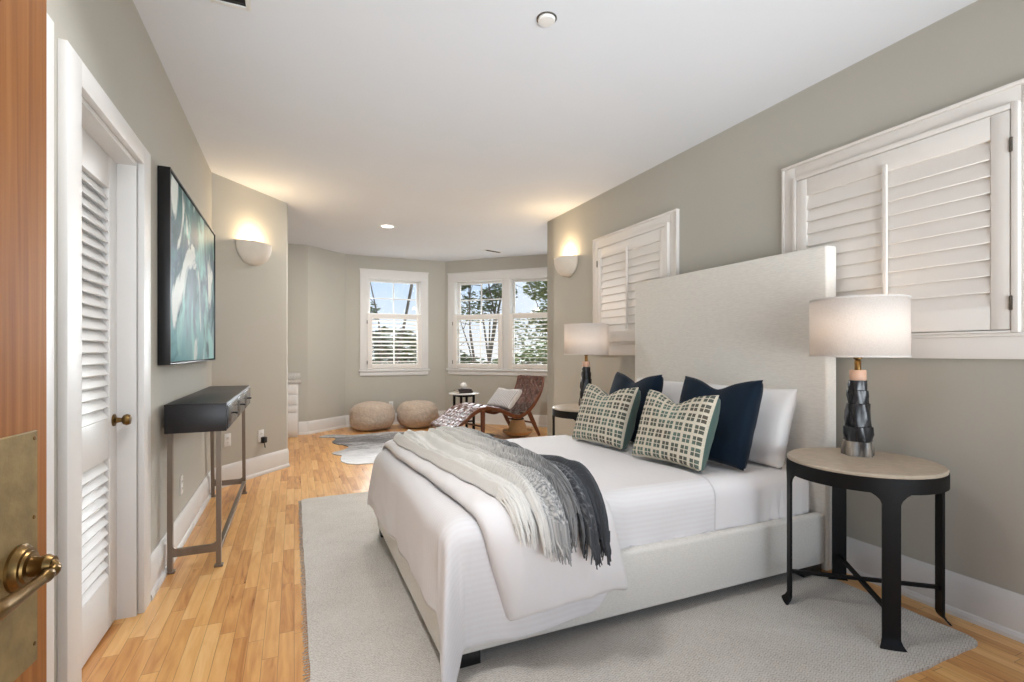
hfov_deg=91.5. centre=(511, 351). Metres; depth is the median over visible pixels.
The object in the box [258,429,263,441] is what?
wall outlet
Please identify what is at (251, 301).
wall
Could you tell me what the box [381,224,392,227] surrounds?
recessed light
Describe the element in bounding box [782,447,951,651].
nightstand
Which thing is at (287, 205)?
wall
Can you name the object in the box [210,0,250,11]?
ceiling vent
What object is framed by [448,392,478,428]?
accent table
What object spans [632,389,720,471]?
cushion
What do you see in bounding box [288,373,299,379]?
backsplash
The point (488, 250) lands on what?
ceiling vent
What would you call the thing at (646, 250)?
window
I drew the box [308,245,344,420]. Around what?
wall
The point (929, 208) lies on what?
window
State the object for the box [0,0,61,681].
door
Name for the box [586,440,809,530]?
mattress
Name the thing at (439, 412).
baseboard
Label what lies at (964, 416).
wall
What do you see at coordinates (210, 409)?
console table
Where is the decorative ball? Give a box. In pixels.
[460,383,466,388]
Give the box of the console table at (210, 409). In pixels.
[164,385,251,574]
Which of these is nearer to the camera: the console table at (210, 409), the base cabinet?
the console table at (210, 409)
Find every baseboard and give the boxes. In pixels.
[151,470,210,600]
[215,448,289,489]
[299,421,308,434]
[307,415,345,433]
[346,411,444,426]
[445,410,546,426]
[847,537,1023,643]
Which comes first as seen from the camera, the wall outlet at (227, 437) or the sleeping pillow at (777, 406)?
the sleeping pillow at (777, 406)
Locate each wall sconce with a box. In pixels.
[235,239,271,265]
[554,255,577,276]
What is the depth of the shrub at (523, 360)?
19.58 m
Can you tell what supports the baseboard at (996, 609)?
attached to the wall at (964, 416)
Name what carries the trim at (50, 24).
attached to the wall at (111, 38)
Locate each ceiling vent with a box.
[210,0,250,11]
[483,249,500,252]
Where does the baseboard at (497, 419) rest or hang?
attached to the wall at (486, 385)
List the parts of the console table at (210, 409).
leg, leg, leg, drawer, long rail, drawer, leg, drawer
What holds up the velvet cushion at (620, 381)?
on the mattress
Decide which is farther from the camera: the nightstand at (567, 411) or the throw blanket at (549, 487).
the nightstand at (567, 411)
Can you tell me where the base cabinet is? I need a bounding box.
[288,373,300,437]
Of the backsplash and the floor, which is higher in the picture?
the backsplash
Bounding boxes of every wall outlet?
[180,475,182,495]
[224,433,230,446]
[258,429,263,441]
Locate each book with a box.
[454,388,471,390]
[454,391,472,393]
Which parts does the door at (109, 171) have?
louver panel, louver panel, frame, knob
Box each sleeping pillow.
[637,377,683,403]
[706,383,796,468]
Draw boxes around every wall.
[47,0,211,681]
[212,173,286,467]
[287,205,287,447]
[288,244,307,434]
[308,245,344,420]
[345,254,444,414]
[445,254,546,414]
[547,0,1023,594]
[547,219,553,435]
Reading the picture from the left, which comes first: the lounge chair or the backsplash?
the backsplash
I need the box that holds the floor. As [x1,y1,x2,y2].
[82,423,1023,681]
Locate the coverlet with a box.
[367,435,715,681]
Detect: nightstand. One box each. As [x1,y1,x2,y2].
[552,403,579,435]
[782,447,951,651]
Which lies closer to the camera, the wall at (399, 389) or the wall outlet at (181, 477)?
the wall outlet at (181, 477)
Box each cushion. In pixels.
[487,388,521,409]
[572,383,640,449]
[609,372,663,441]
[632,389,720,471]
[679,376,762,470]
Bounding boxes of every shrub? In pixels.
[372,326,416,363]
[407,350,491,363]
[492,338,546,363]
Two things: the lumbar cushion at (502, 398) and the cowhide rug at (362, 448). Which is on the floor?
the cowhide rug at (362, 448)
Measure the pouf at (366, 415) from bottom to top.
0.430 m
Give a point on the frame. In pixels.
(731, 324)
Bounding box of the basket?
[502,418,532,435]
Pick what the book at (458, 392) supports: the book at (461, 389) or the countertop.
the book at (461, 389)
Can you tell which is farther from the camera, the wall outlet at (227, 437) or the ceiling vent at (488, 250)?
the ceiling vent at (488, 250)
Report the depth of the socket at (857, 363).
2.36 m
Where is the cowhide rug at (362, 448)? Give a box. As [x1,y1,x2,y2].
[319,431,494,464]
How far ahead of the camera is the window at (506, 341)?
8.13 m
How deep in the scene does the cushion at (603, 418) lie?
3.21 m
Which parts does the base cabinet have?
drawer, drawer, drawer, drawer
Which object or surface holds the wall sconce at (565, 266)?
attached to the wall at (964, 416)
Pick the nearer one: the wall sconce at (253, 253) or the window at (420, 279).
the wall sconce at (253, 253)
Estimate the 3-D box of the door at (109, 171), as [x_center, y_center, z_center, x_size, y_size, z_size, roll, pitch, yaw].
[-1.632,0.165,1.875,0.200,2.030,0.723,0,0,-24]
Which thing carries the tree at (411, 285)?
on the ground
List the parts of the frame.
foot rail, leg, rail, headboard, leg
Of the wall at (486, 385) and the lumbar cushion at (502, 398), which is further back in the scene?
the wall at (486, 385)
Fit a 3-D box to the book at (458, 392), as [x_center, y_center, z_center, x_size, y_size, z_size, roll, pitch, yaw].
[-0.729,0.594,7.440,0.240,0.032,0.171,0,0,-38]
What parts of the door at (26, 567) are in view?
lock plate, lever handle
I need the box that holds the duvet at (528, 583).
[382,439,627,620]
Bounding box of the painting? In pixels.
[158,165,214,364]
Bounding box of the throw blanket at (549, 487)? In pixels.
[393,426,610,569]
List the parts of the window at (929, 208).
tilt rod, shutter frame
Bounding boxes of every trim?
[47,13,53,681]
[57,38,150,681]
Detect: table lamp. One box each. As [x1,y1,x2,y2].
[564,323,608,405]
[809,294,911,457]
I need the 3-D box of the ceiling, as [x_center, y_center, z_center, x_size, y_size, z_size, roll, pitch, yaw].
[-0.067,-1.595,3.899,6.200,0.120,10.000,0,0,-24]
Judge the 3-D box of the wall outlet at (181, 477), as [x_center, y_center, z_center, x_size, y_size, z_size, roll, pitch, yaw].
[-2.056,0.828,3.107,0.009,0.115,0.072,0,0,-24]
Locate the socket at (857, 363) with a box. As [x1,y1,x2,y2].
[853,357,861,369]
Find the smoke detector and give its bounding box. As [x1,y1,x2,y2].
[536,11,556,26]
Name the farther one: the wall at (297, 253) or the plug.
the wall at (297, 253)
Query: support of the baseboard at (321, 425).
attached to the wall at (326, 268)
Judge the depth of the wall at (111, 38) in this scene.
2.48 m
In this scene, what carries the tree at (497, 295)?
on the ground
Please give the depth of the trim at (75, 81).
1.54 m
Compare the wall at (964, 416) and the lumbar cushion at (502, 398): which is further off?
the lumbar cushion at (502, 398)
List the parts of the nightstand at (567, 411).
leg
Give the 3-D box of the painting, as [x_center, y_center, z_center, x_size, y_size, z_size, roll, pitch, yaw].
[-2.121,-0.446,3.318,0.056,1.028,1.620,0,0,-24]
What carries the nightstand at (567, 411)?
on the area rug at (364, 622)
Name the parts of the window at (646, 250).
tilt rod, shutter frame, shutter stop frame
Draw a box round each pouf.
[349,401,394,430]
[397,400,438,427]
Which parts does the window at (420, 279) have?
sash, sill, shutter frame, sash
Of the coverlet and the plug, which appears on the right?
the coverlet
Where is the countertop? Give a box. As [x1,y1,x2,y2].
[288,380,300,382]
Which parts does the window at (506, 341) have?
shutter frame, sash, sash, sill, sash, shutter frame, sash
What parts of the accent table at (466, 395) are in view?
leg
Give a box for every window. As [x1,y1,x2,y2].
[359,268,429,375]
[446,267,546,375]
[592,208,679,354]
[781,78,1023,358]
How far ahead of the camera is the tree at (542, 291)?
15.01 m
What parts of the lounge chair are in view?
rail, leg, rail, leg, leg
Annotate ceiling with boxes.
[133,0,976,261]
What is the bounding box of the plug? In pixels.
[261,436,266,445]
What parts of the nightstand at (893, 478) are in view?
leg, leg, leg, leg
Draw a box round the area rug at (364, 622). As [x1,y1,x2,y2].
[298,492,977,681]
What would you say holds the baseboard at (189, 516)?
attached to the wall at (111, 38)
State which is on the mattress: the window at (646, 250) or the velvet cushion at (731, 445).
the velvet cushion at (731, 445)
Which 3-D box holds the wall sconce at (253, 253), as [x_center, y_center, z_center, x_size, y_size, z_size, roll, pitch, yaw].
[-2.373,-0.913,4.668,0.154,0.205,0.390,0,0,15]
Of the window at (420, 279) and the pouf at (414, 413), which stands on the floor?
the pouf at (414, 413)
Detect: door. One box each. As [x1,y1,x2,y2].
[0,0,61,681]
[82,97,137,667]
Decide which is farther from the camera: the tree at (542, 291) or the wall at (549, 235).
the tree at (542, 291)
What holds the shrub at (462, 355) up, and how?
on the ground
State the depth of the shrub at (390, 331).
17.88 m
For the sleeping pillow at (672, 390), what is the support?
on the mattress
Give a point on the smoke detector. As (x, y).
(545, 19)
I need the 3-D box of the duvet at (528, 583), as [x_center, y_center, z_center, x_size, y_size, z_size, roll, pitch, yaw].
[-0.218,0.769,2.641,0.653,0.454,1.780,0,0,-29]
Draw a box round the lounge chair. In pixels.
[430,375,544,435]
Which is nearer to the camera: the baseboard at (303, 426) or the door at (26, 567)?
the door at (26, 567)
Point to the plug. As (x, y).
(263, 439)
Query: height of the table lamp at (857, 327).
0.739 m
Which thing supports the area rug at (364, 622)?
on the floor
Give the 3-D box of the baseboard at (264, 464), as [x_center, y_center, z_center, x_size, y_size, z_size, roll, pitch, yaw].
[-2.427,1.087,4.702,0.030,0.185,0.926,0,0,15]
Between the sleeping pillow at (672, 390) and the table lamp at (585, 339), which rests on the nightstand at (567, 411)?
the table lamp at (585, 339)
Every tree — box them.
[370,282,412,363]
[460,283,519,363]
[515,281,546,362]
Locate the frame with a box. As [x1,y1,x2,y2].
[378,245,835,667]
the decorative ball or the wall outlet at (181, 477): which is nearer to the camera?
the wall outlet at (181, 477)

